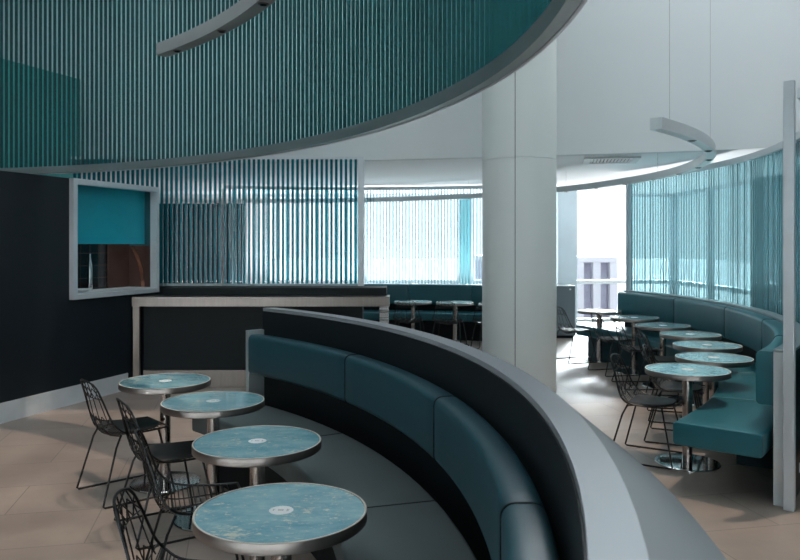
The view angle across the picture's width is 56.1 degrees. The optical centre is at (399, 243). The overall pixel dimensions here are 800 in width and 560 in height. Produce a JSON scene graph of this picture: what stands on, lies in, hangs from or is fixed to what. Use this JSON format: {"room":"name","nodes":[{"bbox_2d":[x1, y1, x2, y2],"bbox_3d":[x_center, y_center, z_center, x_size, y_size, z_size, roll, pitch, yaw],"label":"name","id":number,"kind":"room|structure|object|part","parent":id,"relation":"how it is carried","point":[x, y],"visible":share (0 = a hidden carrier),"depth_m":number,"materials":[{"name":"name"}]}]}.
{"room":"eatery","nodes":[
{"label":"eatery","id":0,"kind":"room"},
{"bbox_2d":[0,58,79,177],"bbox_3d":[-4.870,-1.485,9.124,0.180,1.510,2.397,0,0,21],"label":"wall","id":1,"kind":"structure","parent":0,"point":[40,108],"depth_m":9.52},
{"bbox_2d":[0,171,153,402],"bbox_3d":[-4.831,0.520,5.733,0.620,2.480,8.340,0,0,20],"label":"wall","id":2,"kind":"structure","parent":0,"point":[50,341],"depth_m":7.89,"materials":[{"name":"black paint"}]},
{"bbox_2d":[0,373,127,423],"bbox_3d":[-4.619,1.660,5.386,0.022,0.200,7.830,0,0,20],"label":"baseboard","id":3,"kind":"structure","parent":2,"relation":"attached to","point":[20,408],"depth_m":7.97,"materials":[{"name":"metal"}]},
{"bbox_2d":[69,178,158,299],"bbox_3d":[-3.538,-0.055,8.945,0.480,1.330,1.460,0,0,20],"label":"window","id":4,"kind":"structure","parent":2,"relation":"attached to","point":[117,224],"depth_m":9.16,"materials":[{"name":"metal"}]},
{"bbox_2d":[78,288,90,291],"bbox_3d":[-3.641,0.532,8.599,0.200,0.035,0.200,0,0,20],"label":"dish","id":5,"kind":"object","parent":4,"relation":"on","point":[79,289],"visible":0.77,"depth_m":8.54,"materials":[{"name":"ceramic"}]},
{"bbox_2d":[87,254,92,290],"bbox_3d":[-3.669,0.332,8.875,0.060,0.435,0.060,0,0,20],"label":"bottle","id":6,"kind":"object","parent":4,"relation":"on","point":[89,266],"visible":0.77,"depth_m":8.85,"materials":[{"name":"grey glass"}]},
{"bbox_3d":[-3.519,-0.350,8.938,0.020,0.700,1.420,0,0,20],"label":"teal panel","id":7,"kind":"part","parent":4,"relation":"part of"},
{"bbox_2d":[78,287,149,293],"bbox_3d":[-3.575,0.580,8.958,0.360,0.060,1.420,0,0,20],"label":"shelf","id":8,"kind":"object","parent":4,"relation":"attached to","point":[95,289],"depth_m":9.07,"materials":[{"name":"metal"}]},
{"bbox_3d":[-3.563,0.205,9.501,0.014,0.690,0.390,0,0,20],"label":"brown panel","id":9,"kind":"part","parent":4,"relation":"part of","materials":[{"name":"brown wood"}]},
{"bbox_3d":[-3.333,0.285,9.621,0.334,0.530,0.008,0,0,20],"label":"panel","id":10,"kind":"part","parent":4,"relation":"part of","materials":[{"name":"brown wood"}]},
{"bbox_2d":[159,203,242,283],"bbox_3d":[-6.150,0.450,15.975,5.700,2.620,0.150,0,0,0],"label":"wall","id":11,"kind":"structure","parent":0,"point":[159,203],"depth_m":15.90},
{"bbox_2d":[159,194,266,283],"bbox_3d":[-6.000,0.310,17.075,6.000,2.900,0.150,0,0,0],"label":"wall","id":12,"kind":"structure","parent":0,"point":[159,194],"depth_m":17.00,"materials":[{"name":"paint"}]},
{"bbox_2d":[270,194,364,283],"bbox_3d":[-1.900,0.310,17.050,2.200,2.900,0.100,0,0,0],"label":"window","id":13,"kind":"structure","parent":12,"relation":"in","point":[285,195],"depth_m":17.00,"materials":[{"name":"metal"}]},
{"bbox_2d":[0,0,799,164],"bbox_3d":[-1.328,-2.790,10.103,15.502,3.300,0.917,0,0,11],"label":"wall","id":14,"kind":"structure","parent":0,"point":[296,69],"depth_m":10.17,"materials":[{"name":"paint"}]},
{"bbox_2d":[556,0,714,192],"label":"pendant light","id":15,"kind":"object","parent":14,"relation":"hanging from","point":[704,142],"depth_m":7.23,"materials":[{"name":"metal"}]},
{"bbox_2d":[0,322,799,559],"bbox_3d":[-1.300,1.860,6.600,15.800,0.200,21.200,0,0,0],"label":"floor","id":16,"kind":"structure","parent":0,"point":[44,515],"depth_m":5.54,"materials":[{"name":"stone"}]},
{"bbox_2d":[76,379,175,508],"bbox_3d":[-1.964,1.343,5.317,0.549,0.834,0.544,0,0,-41],"label":"wire chair","id":17,"kind":"object","parent":16,"relation":"on","point":[115,428],"visible":0.93,"depth_m":5.25,"materials":[{"name":"black metal"}]},
{"bbox_2d":[112,487,196,559],"bbox_3d":[-0.790,1.343,2.835,0.549,0.834,0.544,0,0,-10],"label":"wire chair","id":18,"kind":"object","parent":16,"relation":"on","point":[122,526],"visible":1,"depth_m":2.89,"materials":[{"name":"black metal"}]},
{"bbox_2d":[114,397,211,550],"bbox_3d":[-1.465,1.343,4.648,0.549,0.834,0.544,0,0,-33],"label":"wire chair","id":19,"kind":"object","parent":16,"relation":"on","point":[174,452],"visible":0.71,"depth_m":4.58,"materials":[{"name":"black metal"}]},
{"bbox_2d":[118,373,210,493],"bbox_3d":[-1.730,1.383,5.530,0.650,0.754,0.650,0,0,1],"label":"round cafe table","id":20,"kind":"object","parent":16,"relation":"on","point":[164,385],"visible":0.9,"depth_m":5.49,"materials":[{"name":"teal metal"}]},
{"bbox_3d":[-1.730,1.006,5.530,0.648,0.001,0.648,0,0,1],"label":"edge trim","id":21,"kind":"part","parent":20,"relation":"part of","materials":[{"name":"silver metal"}]},
{"bbox_3d":[-1.730,1.752,5.530,0.500,0.015,0.500,0,0,1],"label":"plate","id":22,"kind":"part","parent":20,"relation":"part of","materials":[{"name":"silver metal"}]},
{"bbox_2d":[134,429,244,559],"bbox_3d":[-1.059,1.343,3.809,0.549,0.834,0.544,0,0,-20],"label":"wire chair","id":23,"kind":"object","parent":16,"relation":"on","point":[150,472],"visible":0.83,"depth_m":3.85,"materials":[{"name":"black metal"}]},
{"bbox_2d":[160,391,264,531],"bbox_3d":[-1.200,1.383,4.820,0.650,0.754,0.650,0,0,-6],"label":"round cafe table","id":24,"kind":"object","parent":16,"relation":"on","point":[212,406],"visible":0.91,"depth_m":4.77,"materials":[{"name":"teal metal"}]},
{"bbox_3d":[-1.200,1.752,4.820,0.500,0.015,0.500,0,0,-6],"label":"plate","id":25,"kind":"part","parent":24,"relation":"part of","materials":[{"name":"silver metal"}]},
{"bbox_3d":[-1.200,1.006,4.820,0.648,0.001,0.648,0,0,-6],"label":"edge trim","id":26,"kind":"part","parent":24,"relation":"part of","materials":[{"name":"metal"}]},
{"bbox_2d":[192,425,320,559],"bbox_3d":[-0.730,1.383,3.840,0.650,0.754,0.650,0,0,-2],"label":"round cafe table","id":27,"kind":"object","parent":16,"relation":"on","point":[257,447],"visible":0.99,"depth_m":3.77,"materials":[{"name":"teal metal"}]},
{"bbox_3d":[-0.730,1.006,3.840,0.648,0.001,0.648,0,0,-2],"label":"edge trim","id":28,"kind":"part","parent":27,"relation":"part of","materials":[{"name":"metal"}]},
{"bbox_2d":[132,286,389,386],"bbox_3d":[-1.696,1.155,9.500,3.132,1.210,0.760,0,0,0],"label":"counter","id":29,"kind":"object","parent":16,"relation":"on","point":[188,329],"depth_m":9.22,"materials":[{"name":"metal"}]},
{"bbox_3d":[-3.210,1.260,9.145,0.080,0.999,0.050,0,0,0],"label":"leg","id":30,"kind":"part","parent":29,"relation":"part of","materials":[{"name":"metal"}]},
{"bbox_3d":[-2.450,1.655,9.210,1.400,0.210,0.019,0,0,0],"label":"kick plate","id":31,"kind":"part","parent":29,"relation":"part of","materials":[{"name":"metal"}]},
{"bbox_2d":[71,156,363,294],"bbox_3d":[-2.385,0.307,9.830,3.830,2.905,0.080,0,0,0],"label":"screen","id":32,"kind":"object","parent":29,"relation":"on","point":[162,286],"visible":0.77,"depth_m":9.82,"materials":[{"name":"teal metal"}]},
{"bbox_3d":[-2.385,-1.128,9.830,3.830,0.034,0.060,0,0,0],"label":"rail","id":33,"kind":"part","parent":32,"relation":"part of","materials":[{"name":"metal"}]},
{"bbox_3d":[-2.425,0.535,9.830,3.750,0.030,0.040,0,0,0],"label":"rail","id":34,"kind":"part","parent":32,"relation":"part of","materials":[{"name":"metal"}]},
{"bbox_3d":[-0.510,-0.280,9.830,0.080,1.660,0.080,0,0,0],"label":"post","id":35,"kind":"part","parent":32,"relation":"part of","materials":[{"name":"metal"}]},
{"bbox_3d":[-1.805,1.261,9.320,2.690,0.998,0.200,0,0,0],"label":"panel","id":36,"kind":"part","parent":29,"relation":"part of","materials":[{"name":"black laminate"}]},
{"bbox_2d":[132,295,389,306],"bbox_3d":[-1.696,0.703,9.310,3.132,0.115,0.380,0,0,0],"label":"countertop","id":37,"kind":"structure","parent":29,"relation":"on","point":[149,300],"depth_m":9.12,"materials":[{"name":"stone"}]},
{"bbox_3d":[-0.195,1.260,9.240,0.110,0.999,0.200,0,0,0],"label":"leg","id":38,"kind":"part","parent":29,"relation":"part of","materials":[{"name":"metal"}]},
{"bbox_2d":[192,482,366,559],"bbox_3d":[-0.450,1.383,2.840,0.650,0.754,0.650,0,0,1],"label":"round cafe table","id":39,"kind":"object","parent":16,"relation":"on","point":[280,521],"visible":1,"depth_m":2.76,"materials":[{"name":"stone"}]},
{"bbox_2d":[222,185,481,284],"bbox_3d":[-0.302,0.330,14.175,6.058,2.860,0.754,0,0,4],"label":"window frame","id":40,"kind":"structure","parent":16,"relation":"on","point":[441,188],"depth_m":14.39,"materials":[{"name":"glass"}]},
{"bbox_3d":[-3.305,0.360,14.065,0.060,2.800,0.080,0,0,-21],"label":"post","id":41,"kind":"part","parent":40,"relation":"part of","materials":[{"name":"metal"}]},
{"bbox_3d":[-0.296,-1.071,14.177,6.004,0.059,0.749,0,0,4],"label":"rail","id":42,"kind":"part","parent":40,"relation":"part of","materials":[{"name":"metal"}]},
{"bbox_3d":[-0.296,0.795,14.176,5.987,0.069,0.711,0,0,4],"label":"rail","id":43,"kind":"part","parent":40,"relation":"part of","materials":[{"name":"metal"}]},
{"bbox_2d":[393,300,424,331],"bbox_3d":[0.150,1.343,12.716,0.544,0.834,0.549,0,0,12],"label":"wire chair","id":44,"kind":"object","parent":16,"relation":"on","point":[402,320],"visible":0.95,"depth_m":12.55,"materials":[{"name":"black metal"}]},
{"bbox_2d":[365,194,459,283],"bbox_3d":[0.275,0.310,17.050,2.150,2.900,0.100,0,0,0],"label":"window","id":45,"kind":"structure","parent":16,"relation":"on","point":[457,281],"depth_m":17.00,"materials":[{"name":"metal"}]},
{"bbox_2d":[395,300,431,329],"bbox_3d":[0.230,1.383,13.160,0.650,0.754,0.650,0,0,1],"label":"round cafe table","id":46,"kind":"object","parent":16,"relation":"on","point":[418,302],"visible":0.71,"depth_m":13.12,"materials":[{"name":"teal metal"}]},
{"bbox_2d":[363,284,481,340],"bbox_3d":[-0.348,1.260,13.858,5.759,1.000,1.211,0,0,4],"label":"booth","id":47,"kind":"object","parent":16,"relation":"on","point":[434,293],"visible":0.33,"depth_m":13.98,"materials":[{"name":"teal leather"}]},
{"bbox_3d":[-0.436,1.330,14.074,1.210,0.140,0.631,0,0,0],"label":"seat","id":48,"kind":"part","parent":47,"relation":"part of","materials":[{"name":"teal leather"}]},
{"bbox_3d":[-0.438,0.950,14.312,1.207,0.380,0.153,0,0,3],"label":"backrest","id":49,"kind":"part","parent":47,"relation":"part of","materials":[{"name":"teal leather"}]},
{"bbox_3d":[-0.345,1.581,13.901,5.619,0.359,0.947,0,0,4],"label":"seat","id":50,"kind":"part","parent":47,"relation":"part of","materials":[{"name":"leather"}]},
{"bbox_3d":[0.706,1.330,13.922,1.212,0.140,0.594,0,0,13],"label":"seat","id":51,"kind":"part","parent":47,"relation":"part of","materials":[{"name":"teal leather"}]},
{"bbox_3d":[0.757,0.950,14.144,1.207,0.380,0.153,0,0,13],"label":"backrest","id":52,"kind":"part","parent":47,"relation":"part of","materials":[{"name":"teal leather"}]},
{"bbox_3d":[1.815,1.330,13.561,1.212,0.140,0.594,0,0,23],"label":"seat","id":53,"kind":"part","parent":47,"relation":"part of","materials":[{"name":"teal leather"}]},
{"bbox_3d":[1.904,0.950,13.771,1.207,0.380,0.153,0,0,23],"label":"backrest","id":54,"kind":"part","parent":47,"relation":"part of","materials":[{"name":"teal leather"}]},
{"bbox_2d":[432,300,467,344],"bbox_3d":[0.815,1.343,12.550,0.544,0.834,0.549,0,0,18],"label":"wire chair","id":55,"kind":"object","parent":16,"relation":"on","point":[442,321],"visible":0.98,"depth_m":12.40,"materials":[{"name":"black metal"}]},
{"bbox_2d":[436,301,473,345],"bbox_3d":[0.950,1.383,12.980,0.650,0.754,0.650,0,0,-2],"label":"round cafe table","id":56,"kind":"object","parent":16,"relation":"on","point":[444,303],"visible":0.73,"depth_m":12.94,"materials":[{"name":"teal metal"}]},
{"bbox_2d":[192,307,726,559],"bbox_3d":[-0.185,1.135,3.548,1.620,1.250,5.492,0,0,-14],"label":"booth","id":57,"kind":"object","parent":16,"relation":"on","point":[452,450],"visible":0.73,"depth_m":3.33,"materials":[{"name":"teal leather"}]},
{"bbox_3d":[-1.147,1.220,5.935,0.141,1.080,0.043,0,0,-42],"label":"panel","id":58,"kind":"part","parent":57,"relation":"part of","materials":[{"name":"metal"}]},
{"bbox_3d":[-0.947,1.315,5.266,0.565,0.150,1.239,0,0,-39],"label":"seat","id":59,"kind":"part","parent":57,"relation":"part of","materials":[{"name":"leather"}]},
{"bbox_3d":[-0.362,1.575,3.483,1.026,0.369,4.980,0,0,-15],"label":"seat","id":60,"kind":"part","parent":57,"relation":"part of","materials":[{"name":"leather"}]},
{"bbox_3d":[-0.697,0.865,5.373,0.175,0.310,1.393,0,0,-38],"label":"backrest","id":61,"kind":"part","parent":57,"relation":"part of","materials":[{"name":"teal leather"}]},
{"bbox_3d":[-0.313,1.315,4.187,0.576,0.150,1.399,0,0,-23],"label":"seat","id":62,"kind":"part","parent":57,"relation":"part of","materials":[{"name":"leather"}]},
{"bbox_3d":[-0.015,0.865,4.163,0.177,0.310,1.415,0,0,-21],"label":"backrest","id":63,"kind":"part","parent":57,"relation":"part of","materials":[{"name":"teal leather"}]},
{"bbox_3d":[0.028,1.315,2.888,0.577,0.150,1.435,0,0,-6],"label":"seat","id":64,"kind":"part","parent":57,"relation":"part of","materials":[{"name":"leather"}]},
{"bbox_3d":[0.306,0.865,2.783,0.179,0.310,1.449,0,0,-5],"label":"backrest","id":65,"kind":"part","parent":57,"relation":"part of","materials":[{"name":"teal leather"}]},
{"bbox_3d":[0.260,0.865,1.516,0.158,0.310,1.111,0,0,10],"label":"backrest","id":66,"kind":"part","parent":57,"relation":"part of","materials":[{"name":"leather"}]},
{"bbox_2d":[460,199,469,283],"bbox_3d":[1.475,0.310,17.050,0.250,2.900,0.200,0,0,0],"label":"trim","id":67,"kind":"structure","parent":16,"relation":"on","point":[467,201],"depth_m":16.95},
{"bbox_2d":[471,302,481,348],"bbox_3d":[1.471,1.343,12.291,0.544,0.834,0.549,0,0,24],"label":"wire chair","id":68,"kind":"object","parent":16,"relation":"on","point":[475,321],"visible":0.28,"depth_m":12.23,"materials":[{"name":"black metal"}]},
{"bbox_2d":[471,199,481,283],"bbox_3d":[2.750,0.310,17.050,2.300,2.900,0.100,0,0,0],"label":"window","id":69,"kind":"structure","parent":16,"relation":"on","point":[472,280],"depth_m":17.00,"materials":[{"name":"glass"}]},
{"bbox_2d":[482,0,555,392],"bbox_3d":[1.365,-1.335,8.600,0.840,6.190,0.840,0,0,0],"label":"round column","id":70,"kind":"structure","parent":16,"relation":"on","point":[519,111],"depth_m":8.23,"materials":[{"name":"white paint"}]},
{"bbox_2d":[556,284,574,337],"bbox_3d":[2.900,1.270,14.238,0.740,0.980,0.524,0,0,0],"label":"base cabinet","id":71,"kind":"object","parent":16,"relation":"on","point":[565,293],"visible":0.48,"depth_m":13.98,"materials":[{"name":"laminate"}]},
{"bbox_3d":[2.900,1.615,13.989,0.720,0.170,0.019,0,0,0],"label":"panel","id":72,"kind":"part","parent":71,"relation":"part of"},
{"bbox_2d":[556,191,576,327],"bbox_3d":[3.420,0.310,15.500,0.400,2.900,0.400,0,0,0],"label":"pillar","id":73,"kind":"structure","parent":16,"relation":"on","point":[566,202],"depth_m":15.30,"materials":[{"name":"white paint"}]},
{"bbox_2d":[556,306,597,363],"bbox_3d":[2.591,1.343,11.290,0.549,0.834,0.544,0,0,-20],"label":"wire chair","id":74,"kind":"object","parent":16,"relation":"on","point":[564,329],"visible":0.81,"depth_m":11.15,"materials":[{"name":"black metal"}]},
{"bbox_2d":[577,309,621,362],"bbox_3d":[3.020,1.383,11.350,0.650,0.754,0.650,0,0,1],"label":"round cafe table","id":75,"kind":"object","parent":16,"relation":"on","point":[600,312],"visible":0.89,"depth_m":11.31,"materials":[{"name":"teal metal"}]},
{"bbox_3d":[3.020,1.752,11.350,0.500,0.015,0.500,0,0,1],"label":"plate","id":76,"kind":"part","parent":75,"relation":"part of","materials":[{"name":"silver metal"}]},
{"bbox_2d":[588,312,639,376],"bbox_3d":[2.896,1.343,10.234,0.549,0.834,0.544,0,0,-11],"label":"wire chair","id":77,"kind":"object","parent":16,"relation":"on","point":[607,338],"visible":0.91,"depth_m":10.15,"materials":[{"name":"black metal"}]},
{"bbox_2d":[577,194,673,321],"bbox_3d":[5.050,0.310,17.050,2.300,2.900,0.100,0,0,0],"label":"window","id":78,"kind":"structure","parent":16,"relation":"on","point":[670,281],"depth_m":17.00,"materials":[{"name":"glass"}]},
{"bbox_2d":[610,315,658,374],"bbox_3d":[3.220,1.383,10.300,0.650,0.754,0.650,0,0,-6],"label":"round cafe table","id":79,"kind":"object","parent":16,"relation":"on","point":[634,319],"visible":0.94,"depth_m":10.26,"materials":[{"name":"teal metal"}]},
{"bbox_3d":[3.220,1.752,10.300,0.500,0.015,0.500,0,0,-6],"label":"plate","id":80,"kind":"part","parent":79,"relation":"part of","materials":[{"name":"silver metal"}]},
{"bbox_2d":[611,319,663,389],"bbox_3d":[2.929,1.343,9.290,0.549,0.834,0.544,0,0,0],"label":"wire chair","id":81,"kind":"object","parent":16,"relation":"on","point":[629,348],"visible":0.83,"depth_m":9.21,"materials":[{"name":"black metal"}]},
{"bbox_2d":[610,353,681,469],"bbox_3d":[2.028,1.343,6.203,0.549,0.834,0.544,0,0,31],"label":"wire chair","id":82,"kind":"object","parent":16,"relation":"on","point":[641,400],"visible":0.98,"depth_m":6.24,"materials":[{"name":"black metal"}]},
{"bbox_2d":[633,326,681,405],"bbox_3d":[2.921,1.343,8.439,0.549,0.834,0.544,0,0,7],"label":"wire chair","id":83,"kind":"object","parent":16,"relation":"on","point":[664,359],"visible":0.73,"depth_m":8.46,"materials":[{"name":"black metal"}]},
{"bbox_2d":[635,322,690,388],"bbox_3d":[3.260,1.383,9.300,0.650,0.754,0.650,0,0,-2],"label":"round cafe table","id":84,"kind":"object","parent":16,"relation":"on","point":[651,326],"visible":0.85,"depth_m":9.26,"materials":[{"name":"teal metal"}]},
{"bbox_3d":[3.260,1.752,9.300,0.500,0.015,0.500,0,0,-2],"label":"plate","id":85,"kind":"part","parent":84,"relation":"part of","materials":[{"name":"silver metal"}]},
{"bbox_2d":[643,334,698,423],"bbox_3d":[2.751,1.343,7.589,0.549,0.834,0.544,0,0,17],"label":"wire chair","id":86,"kind":"object","parent":16,"relation":"on","point":[644,335],"visible":0.29,"depth_m":7.52,"materials":[{"name":"black metal"}]},
{"bbox_2d":[642,344,705,445],"bbox_3d":[2.488,1.343,6.804,0.549,0.834,0.544,0,0,24],"label":"wire chair","id":87,"kind":"object","parent":16,"relation":"on","point":[666,386],"visible":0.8,"depth_m":6.77,"materials":[{"name":"black metal"}]},
{"bbox_2d":[576,290,799,506],"bbox_3d":[3.151,1.235,8.400,1.634,1.050,7.035,0,0,7],"label":"booth","id":88,"kind":"object","parent":16,"relation":"on","point":[743,418],"visible":0.53,"depth_m":6.12,"materials":[{"name":"teal leather"}]},
{"bbox_3d":[3.295,1.340,10.970,0.620,0.160,1.872,0,0,-17],"label":"seat","id":89,"kind":"part","parent":88,"relation":"part of","materials":[{"name":"teal leather"}]},
{"bbox_3d":[3.603,0.916,10.830,0.187,0.368,1.419,0,0,-15],"label":"backrest","id":90,"kind":"part","parent":88,"relation":"part of","materials":[{"name":"teal leather"}]},
{"bbox_3d":[3.573,1.340,9.425,0.635,0.160,1.431,0,0,0],"label":"seat","id":91,"kind":"part","parent":88,"relation":"part of","materials":[{"name":"teal leather"}]},
{"bbox_3d":[3.288,1.591,8.845,1.203,0.339,6.080,0,0,0],"label":"seat","id":92,"kind":"part","parent":88,"relation":"part of","materials":[{"name":"teal leather"}]},
{"bbox_3d":[3.828,0.916,9.428,0.188,0.368,1.437,0,0,-3],"label":"backrest","id":93,"kind":"part","parent":88,"relation":"part of","materials":[{"name":"teal leather"}]},
{"bbox_3d":[2.513,1.340,5.609,0.605,0.160,1.216,0,0,36],"label":"seat","id":94,"kind":"part","parent":88,"relation":"part of","materials":[{"name":"teal leather"}]},
{"bbox_3d":[3.119,1.340,6.717,0.604,0.160,1.432,0,0,23],"label":"seat","id":95,"kind":"part","parent":88,"relation":"part of","materials":[{"name":"teal leather"}]},
{"bbox_3d":[3.502,1.340,8.037,0.595,0.160,1.439,0,0,10],"label":"seat","id":96,"kind":"part","parent":88,"relation":"part of","materials":[{"name":"teal leather"}]},
{"bbox_3d":[3.743,0.916,7.999,0.188,0.368,1.442,0,0,10],"label":"backrest","id":97,"kind":"part","parent":88,"relation":"part of","materials":[{"name":"teal leather"}]},
{"bbox_3d":[2.789,0.916,5.535,0.168,0.368,1.016,0,0,33],"label":"backrest","id":98,"kind":"part","parent":88,"relation":"part of","materials":[{"name":"teal leather"}]},
{"bbox_3d":[3.348,0.916,6.622,0.188,0.368,1.437,0,0,22],"label":"backrest","id":99,"kind":"part","parent":88,"relation":"part of","materials":[{"name":"teal leather"}]},
{"bbox_3d":[2.567,1.245,5.040,0.100,1.030,0.028,0,0,38],"label":"panel","id":100,"kind":"part","parent":88,"relation":"part of","materials":[{"name":"metal"}]},
{"bbox_2d":[645,363,731,471],"bbox_3d":[2.310,1.383,6.030,0.650,0.754,0.650,0,0,1],"label":"round cafe table","id":101,"kind":"object","parent":16,"relation":"on","point":[688,373],"visible":0.99,"depth_m":5.99,"materials":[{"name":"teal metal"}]},
{"bbox_3d":[2.310,1.752,6.030,0.500,0.015,0.500,0,0,1],"label":"plate","id":102,"kind":"part","parent":101,"relation":"part of","materials":[{"name":"silver metal"}]},
{"bbox_3d":[2.310,1.006,6.030,0.648,0.001,0.648,0,0,1],"label":"edge trim","id":103,"kind":"part","parent":101,"relation":"part of","materials":[{"name":"silver metal"}]},
{"bbox_2d":[659,330,721,405],"bbox_3d":[3.250,1.383,8.400,0.650,0.754,0.650,0,0,1],"label":"round cafe table","id":104,"kind":"object","parent":16,"relation":"on","point":[681,335],"visible":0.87,"depth_m":8.27,"materials":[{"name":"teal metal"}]},
{"bbox_3d":[3.250,1.752,8.400,0.500,0.015,0.500,0,0,1],"label":"plate","id":105,"kind":"part","parent":104,"relation":"part of","materials":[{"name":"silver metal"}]},
{"bbox_2d":[674,187,707,298],"bbox_3d":[6.250,0.310,16.050,0.100,2.900,1.900,0,0,0],"label":"window","id":106,"kind":"structure","parent":16,"relation":"on","point":[677,282],"depth_m":16.94,"materials":[{"name":"metal"}]},
{"bbox_2d":[672,340,742,418],"bbox_3d":[3.070,1.383,7.500,0.650,0.754,0.650,0,0,-6],"label":"round cafe table","id":107,"kind":"object","parent":16,"relation":"on","point":[691,345],"visible":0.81,"depth_m":7.45,"materials":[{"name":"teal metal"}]},
{"bbox_3d":[3.070,1.006,7.500,0.648,0.001,0.648,0,0,-6],"label":"edge trim","id":108,"kind":"part","parent":107,"relation":"part of","materials":[{"name":"metal"}]},
{"bbox_2d":[626,80,799,511],"bbox_3d":[3.549,0.340,8.258,1.050,2.840,6.881,0,0,8],"label":"screen","id":109,"kind":"object","parent":16,"relation":"on","point":[791,139],"visible":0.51,"depth_m":7.68,"materials":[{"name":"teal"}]},
{"bbox_3d":[3.573,0.360,11.686,0.090,2.800,0.056,0,0,-22],"label":"post","id":110,"kind":"part","parent":109,"relation":"part of","materials":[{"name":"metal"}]},
{"bbox_3d":[3.581,-1.006,8.262,0.987,0.069,6.809,0,0,8],"label":"rail","id":111,"kind":"part","parent":109,"relation":"part of","materials":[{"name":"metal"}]},
{"bbox_3d":[2.576,0.340,4.963,0.066,2.840,0.056,0,0,38],"label":"post","id":112,"kind":"part","parent":109,"relation":"part of","materials":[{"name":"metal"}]},
{"bbox_2d":[675,352,753,398],"bbox_3d":[2.790,1.383,6.670,0.650,0.754,0.650,0,0,-2],"label":"round cafe table","id":113,"kind":"object","parent":16,"relation":"on","point":[724,360],"visible":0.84,"depth_m":6.61,"materials":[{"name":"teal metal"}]},
{"bbox_3d":[2.790,1.006,6.670,0.648,0.001,0.648,0,0,-2],"label":"edge trim","id":114,"kind":"part","parent":113,"relation":"part of","materials":[{"name":"metal"}]},
{"bbox_2d":[81,148,798,193],"bbox_3d":[-1.400,-1.240,12.675,15.200,0.200,8.650,0,0,0],"label":"ceiling","id":115,"kind":"structure","parent":0,"point":[570,170],"depth_m":12.30,"materials":[{"name":"paint"}]},
{"bbox_2d":[364,193,481,202],"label":"rail","id":116,"kind":"object","parent":115,"relation":"hanging from","point":[474,195],"depth_m":14.03,"materials":[{"name":"metal"}]},
{"bbox_2d":[582,156,640,164],"bbox_3d":[2.850,-1.128,10.150,0.720,0.023,0.700,0,0,12],"label":"ceiling vent","id":117,"kind":"object","parent":115,"relation":"in","point":[630,159],"visible":1,"depth_m":10.07,"materials":[{"name":"metal"}]},
{"bbox_2d":[752,171,798,322],"bbox_3d":[6.300,-1.340,4.600,0.200,6.200,17.200,0,0,0],"label":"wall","id":118,"kind":"structure","parent":0,"point":[775,181],"depth_m":12.48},
{"bbox_2d":[710,180,749,299],"bbox_3d":[6.250,0.310,14.150,0.100,2.900,1.900,0,0,0],"label":"window","id":119,"kind":"structure","parent":118,"relation":"in","point":[747,182],"depth_m":14.64,"materials":[{"name":"metal"}]},
{"bbox_3d":[-1.300,-4.565,6.600,15.800,0.250,21.200,0,0,0],"label":"ceiling","id":120,"kind":"structure","parent":0,"visible":0},
{"bbox_2d":[159,198,271,203],"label":"pendant light","id":121,"kind":"object","parent":120,"relation":"hanging from","point":[159,198],"depth_m":14.85,"materials":[{"name":"metal"}]},
{"bbox_2d":[156,0,275,56],"bbox_3d":[-0.730,-2.971,3.684,0.734,2.938,5.259,0,0,-20],"label":"pendant light","id":122,"kind":"object","parent":120,"relation":"hanging from","point":[242,11],"visible":1,"depth_m":5.36,"materials":[{"name":"metal"}]},
{"bbox_2d":[0,0,587,174],"bbox_3d":[-2.540,-2.588,5.742,10.165,3.704,2.718,0,0,40],"label":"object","id":123,"kind":"object","parent":120,"relation":"hanging from","point":[558,14],"visible":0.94,"depth_m":4.28,"materials":[{"name":"metal"}]},
{"label":"outside","id":124,"kind":"structure","parent":0,"visible":0},
{"bbox_2d":[271,259,749,309],"bbox_3d":[0.000,7.860,208.650,300.000,0.200,382.700,0,0,0],"label":"ground","id":125,"kind":"structure","parent":124,"point":[378,269],"depth_m":211.65,"materials":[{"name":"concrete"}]},
{"bbox_2d":[473,255,616,317],"bbox_3d":[8.350,4.235,45.600,7.100,7.050,9.200,0,0,0],"label":"office building","id":126,"kind":"structure","parent":125,"relation":"on","point":[589,267],"depth_m":41.10,"materials":[{"name":"white concrete"}]}
]}

